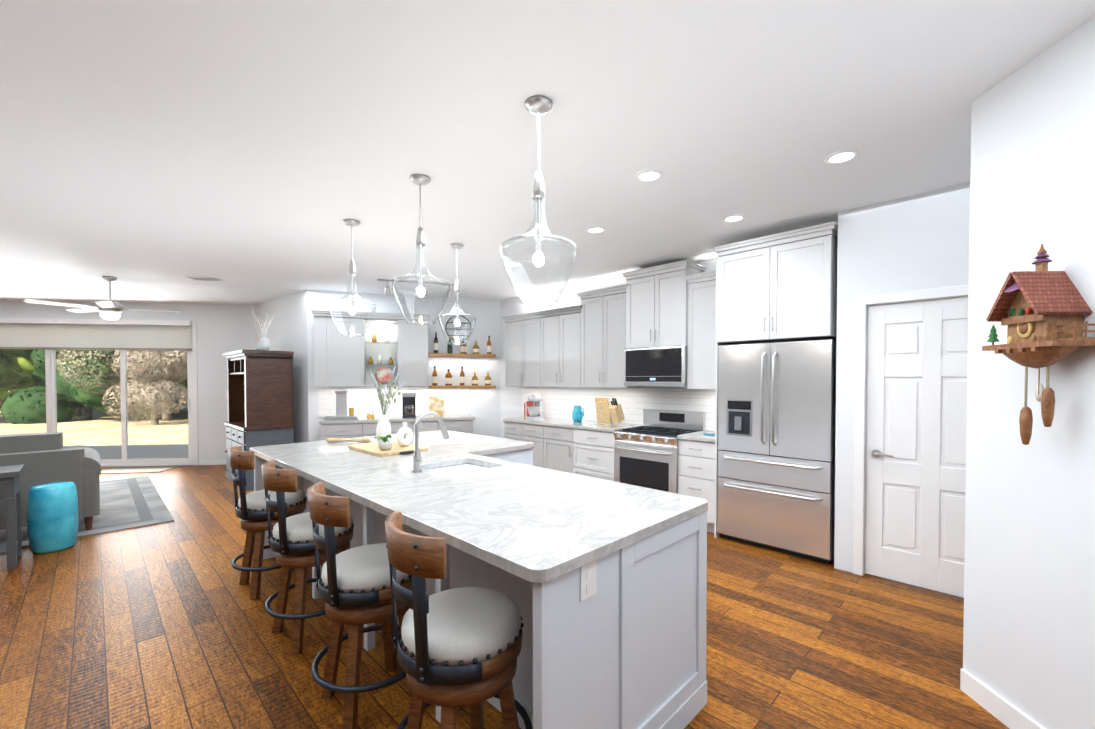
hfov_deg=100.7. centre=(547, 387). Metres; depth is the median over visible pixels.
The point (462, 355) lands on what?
bar shelf
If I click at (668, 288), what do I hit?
upper cabinet
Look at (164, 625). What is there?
floor
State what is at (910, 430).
pantry door
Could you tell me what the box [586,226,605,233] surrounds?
recessed light
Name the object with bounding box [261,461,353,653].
stool
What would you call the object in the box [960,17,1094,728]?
wall
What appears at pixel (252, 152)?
ceiling
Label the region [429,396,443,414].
board
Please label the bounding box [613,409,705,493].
range
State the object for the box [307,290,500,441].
wall
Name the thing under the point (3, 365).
tree
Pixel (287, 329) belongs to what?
wall
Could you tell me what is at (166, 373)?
tree
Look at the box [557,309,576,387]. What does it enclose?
upper cabinet
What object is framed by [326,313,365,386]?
upper cabinet
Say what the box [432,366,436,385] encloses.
bottle
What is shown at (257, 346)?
vase
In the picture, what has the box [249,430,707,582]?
island countertop
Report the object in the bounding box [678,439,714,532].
base cabinet
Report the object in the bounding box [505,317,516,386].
upper cabinet
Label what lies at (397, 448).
board
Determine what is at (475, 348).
bottle
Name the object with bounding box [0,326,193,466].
sliding glass door
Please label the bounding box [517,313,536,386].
upper cabinet
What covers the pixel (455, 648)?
stool
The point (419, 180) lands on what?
pendant light
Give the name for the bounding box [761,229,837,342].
upper cabinet
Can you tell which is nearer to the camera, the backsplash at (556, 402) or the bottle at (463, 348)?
the backsplash at (556, 402)
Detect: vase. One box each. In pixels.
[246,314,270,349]
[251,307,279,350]
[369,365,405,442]
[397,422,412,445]
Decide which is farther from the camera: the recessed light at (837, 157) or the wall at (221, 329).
the wall at (221, 329)
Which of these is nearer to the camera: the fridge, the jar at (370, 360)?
the fridge
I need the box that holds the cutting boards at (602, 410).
[595,397,610,422]
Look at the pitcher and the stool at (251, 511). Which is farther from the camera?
the pitcher
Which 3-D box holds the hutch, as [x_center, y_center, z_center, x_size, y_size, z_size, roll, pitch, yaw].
[-4.266,0.428,6.670,1.300,1.880,0.623,1,1,45]
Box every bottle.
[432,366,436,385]
[434,332,437,352]
[445,369,451,385]
[447,336,451,353]
[460,338,466,353]
[460,366,464,385]
[472,372,477,384]
[473,341,478,353]
[485,372,490,384]
[487,336,491,353]
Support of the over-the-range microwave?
attached to the upper cabinet at (668, 288)
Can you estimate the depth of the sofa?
4.25 m
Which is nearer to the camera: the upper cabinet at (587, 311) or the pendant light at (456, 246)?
the pendant light at (456, 246)
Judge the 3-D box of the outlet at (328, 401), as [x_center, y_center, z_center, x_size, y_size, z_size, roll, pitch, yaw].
[-3.196,0.208,6.640,0.080,0.120,0.006,0,1,-19]
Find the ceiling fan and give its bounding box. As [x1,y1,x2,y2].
[24,276,179,319]
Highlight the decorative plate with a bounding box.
[375,367,392,383]
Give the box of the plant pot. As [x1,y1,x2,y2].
[374,434,391,449]
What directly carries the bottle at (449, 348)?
on the bar shelf at (462, 355)
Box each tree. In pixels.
[0,349,135,423]
[0,351,11,382]
[0,366,61,410]
[1,349,82,415]
[56,350,187,420]
[69,350,177,420]
[101,350,187,424]
[168,362,187,413]
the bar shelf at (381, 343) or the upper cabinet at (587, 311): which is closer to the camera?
the upper cabinet at (587, 311)
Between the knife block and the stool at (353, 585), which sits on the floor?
the stool at (353, 585)
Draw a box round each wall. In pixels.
[0,301,254,460]
[254,290,308,442]
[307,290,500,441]
[500,259,836,437]
[834,183,969,572]
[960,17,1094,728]
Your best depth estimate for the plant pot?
3.38 m
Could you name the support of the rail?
attached to the ceiling
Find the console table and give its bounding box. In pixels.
[0,464,24,569]
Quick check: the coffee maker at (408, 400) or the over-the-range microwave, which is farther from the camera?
the coffee maker at (408, 400)
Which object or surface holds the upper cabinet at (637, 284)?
attached to the wall at (511, 402)
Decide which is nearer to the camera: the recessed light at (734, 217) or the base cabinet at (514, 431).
the recessed light at (734, 217)
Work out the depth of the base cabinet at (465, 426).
6.64 m
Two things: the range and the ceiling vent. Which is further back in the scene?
the ceiling vent
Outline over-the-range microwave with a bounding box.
[624,346,687,386]
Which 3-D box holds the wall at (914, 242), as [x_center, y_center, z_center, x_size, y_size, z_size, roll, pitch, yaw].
[3.790,0.046,2.551,3.580,2.780,0.760,1,1,45]
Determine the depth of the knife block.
5.53 m
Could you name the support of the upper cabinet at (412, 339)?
attached to the wall at (485, 407)
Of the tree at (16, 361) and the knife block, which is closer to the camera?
the knife block
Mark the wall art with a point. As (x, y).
(458, 329)
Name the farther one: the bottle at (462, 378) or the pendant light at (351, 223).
the bottle at (462, 378)
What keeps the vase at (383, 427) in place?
on the board at (397, 448)
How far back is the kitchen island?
1.75 m
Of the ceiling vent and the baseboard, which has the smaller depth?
the ceiling vent
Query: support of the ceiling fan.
hanging from the ceiling
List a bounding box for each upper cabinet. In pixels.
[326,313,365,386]
[398,317,429,386]
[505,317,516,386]
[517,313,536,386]
[537,313,556,386]
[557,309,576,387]
[577,293,596,387]
[597,289,643,387]
[625,273,648,348]
[649,265,704,348]
[687,273,721,392]
[717,241,768,344]
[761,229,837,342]
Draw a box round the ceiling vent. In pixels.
[185,276,222,280]
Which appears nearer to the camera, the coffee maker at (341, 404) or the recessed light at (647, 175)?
the recessed light at (647, 175)
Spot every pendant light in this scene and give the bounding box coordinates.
[328,219,375,336]
[391,174,448,324]
[438,243,475,344]
[500,95,576,305]
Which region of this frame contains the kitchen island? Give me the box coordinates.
[254,448,706,728]
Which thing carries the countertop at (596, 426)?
on the base cabinet at (589, 453)
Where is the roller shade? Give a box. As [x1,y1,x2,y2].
[0,318,191,350]
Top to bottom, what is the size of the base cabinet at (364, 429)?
0.890 m
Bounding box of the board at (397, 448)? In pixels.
[348,441,427,455]
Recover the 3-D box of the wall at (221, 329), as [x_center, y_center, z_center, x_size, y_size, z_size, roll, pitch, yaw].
[-8.844,-0.037,7.569,7.750,2.780,0.140,0,1,-7]
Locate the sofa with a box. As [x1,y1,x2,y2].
[0,432,101,529]
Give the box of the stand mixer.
[527,394,544,418]
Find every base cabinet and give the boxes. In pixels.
[322,423,357,440]
[358,421,433,436]
[434,420,472,433]
[504,422,539,466]
[540,425,567,471]
[568,428,614,480]
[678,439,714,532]
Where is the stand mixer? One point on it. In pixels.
(535, 412)
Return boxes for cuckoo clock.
[982,244,1094,444]
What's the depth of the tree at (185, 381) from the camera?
18.55 m
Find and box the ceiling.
[0,0,1094,305]
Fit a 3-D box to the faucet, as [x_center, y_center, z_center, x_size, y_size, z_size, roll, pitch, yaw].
[-0.700,0.323,2.770,0.096,0.357,0.257,1,1,45]
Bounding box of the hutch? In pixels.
[222,349,293,490]
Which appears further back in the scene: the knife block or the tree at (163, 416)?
the tree at (163, 416)
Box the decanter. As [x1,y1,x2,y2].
[367,404,373,417]
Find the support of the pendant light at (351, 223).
hanging from the ceiling
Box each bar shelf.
[365,342,397,364]
[428,353,495,387]
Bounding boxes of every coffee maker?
[324,390,357,419]
[402,392,415,417]
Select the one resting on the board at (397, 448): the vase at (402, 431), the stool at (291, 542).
the vase at (402, 431)
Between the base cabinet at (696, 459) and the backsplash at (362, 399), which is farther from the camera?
the backsplash at (362, 399)
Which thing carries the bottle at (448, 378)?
on the bar shelf at (462, 355)
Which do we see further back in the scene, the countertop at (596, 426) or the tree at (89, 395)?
the tree at (89, 395)
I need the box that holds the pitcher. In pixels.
[572,405,583,421]
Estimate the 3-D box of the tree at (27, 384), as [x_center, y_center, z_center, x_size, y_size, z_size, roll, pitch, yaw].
[-28.495,-3.626,23.628,8.677,9.732,6.800,0,1,-1]
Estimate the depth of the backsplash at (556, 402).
5.68 m
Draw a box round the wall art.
[445,315,471,340]
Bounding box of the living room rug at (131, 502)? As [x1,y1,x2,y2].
[0,475,173,546]
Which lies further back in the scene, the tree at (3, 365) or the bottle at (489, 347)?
the tree at (3, 365)
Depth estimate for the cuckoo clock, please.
1.70 m
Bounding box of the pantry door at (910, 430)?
[853,285,968,597]
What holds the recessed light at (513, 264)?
in the ceiling
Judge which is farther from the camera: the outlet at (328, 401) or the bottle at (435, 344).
the bottle at (435, 344)
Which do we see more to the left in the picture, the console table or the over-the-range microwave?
the console table
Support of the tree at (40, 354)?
on the ground
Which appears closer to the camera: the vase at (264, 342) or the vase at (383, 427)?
the vase at (383, 427)
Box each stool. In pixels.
[27,481,77,553]
[228,446,306,598]
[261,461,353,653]
[307,482,411,728]
[385,511,532,728]
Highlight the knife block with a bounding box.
[609,398,624,423]
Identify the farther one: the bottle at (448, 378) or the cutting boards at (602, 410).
the bottle at (448, 378)
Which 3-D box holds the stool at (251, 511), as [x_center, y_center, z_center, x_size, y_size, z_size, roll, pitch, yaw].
[-1.984,0.925,3.273,0.502,1.003,0.510,1,1,45]
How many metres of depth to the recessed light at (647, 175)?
2.88 m
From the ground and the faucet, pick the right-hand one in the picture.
the faucet
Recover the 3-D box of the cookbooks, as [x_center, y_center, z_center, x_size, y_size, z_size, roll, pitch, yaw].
[-0.246,0.316,6.697,0.084,0.240,0.190,1,1,45]
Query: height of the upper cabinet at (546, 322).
0.996 m
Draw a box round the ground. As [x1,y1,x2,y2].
[0,403,187,445]
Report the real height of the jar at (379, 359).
0.140 m
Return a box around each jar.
[368,356,372,363]
[372,334,376,341]
[377,355,381,363]
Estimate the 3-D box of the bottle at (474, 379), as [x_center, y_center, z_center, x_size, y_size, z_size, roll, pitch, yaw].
[-1.153,-0.141,7.207,0.105,0.217,0.105,0,1,-19]
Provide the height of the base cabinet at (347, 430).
0.890 m
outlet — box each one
[326,398,331,405]
[570,398,573,406]
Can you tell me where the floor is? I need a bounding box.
[0,465,1008,728]
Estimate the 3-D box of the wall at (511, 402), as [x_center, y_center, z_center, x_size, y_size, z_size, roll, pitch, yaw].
[1.037,-0.007,5.745,5.190,2.780,0.120,1,1,45]
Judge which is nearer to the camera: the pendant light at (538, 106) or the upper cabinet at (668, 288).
the pendant light at (538, 106)
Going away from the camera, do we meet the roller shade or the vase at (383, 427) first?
the vase at (383, 427)
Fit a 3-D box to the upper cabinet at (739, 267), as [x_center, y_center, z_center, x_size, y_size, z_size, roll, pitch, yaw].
[1.984,-0.832,4.245,0.513,0.831,0.642,1,1,45]
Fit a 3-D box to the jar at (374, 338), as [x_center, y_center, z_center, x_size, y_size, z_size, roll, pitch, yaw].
[-2.556,-0.727,6.697,0.070,0.130,0.070,0,1,-18]
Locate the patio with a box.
[63,444,188,458]
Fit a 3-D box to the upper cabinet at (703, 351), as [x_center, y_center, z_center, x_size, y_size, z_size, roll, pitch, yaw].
[1.720,-0.548,4.721,0.390,1.136,0.347,1,1,45]
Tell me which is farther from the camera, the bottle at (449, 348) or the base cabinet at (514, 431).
the bottle at (449, 348)
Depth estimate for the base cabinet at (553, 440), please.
5.75 m
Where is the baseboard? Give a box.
[199,459,226,464]
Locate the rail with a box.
[377,279,454,297]
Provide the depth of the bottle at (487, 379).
7.24 m
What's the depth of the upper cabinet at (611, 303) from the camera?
5.44 m
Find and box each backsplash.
[318,387,468,417]
[522,387,714,430]
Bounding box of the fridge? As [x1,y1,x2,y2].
[717,340,836,563]
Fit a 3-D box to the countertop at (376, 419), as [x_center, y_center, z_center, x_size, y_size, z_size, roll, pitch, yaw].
[-2.156,0.458,6.669,2.090,0.040,0.637,0,1,-18]
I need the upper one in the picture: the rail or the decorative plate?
the rail
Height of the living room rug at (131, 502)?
0.012 m
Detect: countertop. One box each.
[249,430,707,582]
[319,414,474,423]
[503,417,714,442]
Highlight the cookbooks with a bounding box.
[524,401,535,416]
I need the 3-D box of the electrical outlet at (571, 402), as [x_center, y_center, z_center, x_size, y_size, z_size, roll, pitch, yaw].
[0.342,0.213,6.334,0.006,0.120,0.080,-1,1,-45]
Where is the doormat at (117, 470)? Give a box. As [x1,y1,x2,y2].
[101,466,179,473]
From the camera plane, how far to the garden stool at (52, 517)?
3.87 m
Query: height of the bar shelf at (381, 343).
0.328 m
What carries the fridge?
on the floor
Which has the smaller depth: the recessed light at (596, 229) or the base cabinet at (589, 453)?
the recessed light at (596, 229)
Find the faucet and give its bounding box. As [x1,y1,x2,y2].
[412,411,449,471]
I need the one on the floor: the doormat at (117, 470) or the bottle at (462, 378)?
the doormat at (117, 470)
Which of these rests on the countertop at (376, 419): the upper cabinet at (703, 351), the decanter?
the decanter
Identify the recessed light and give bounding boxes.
[506,262,520,266]
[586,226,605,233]
[635,169,662,181]
[722,214,744,221]
[824,149,858,163]
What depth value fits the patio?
9.50 m

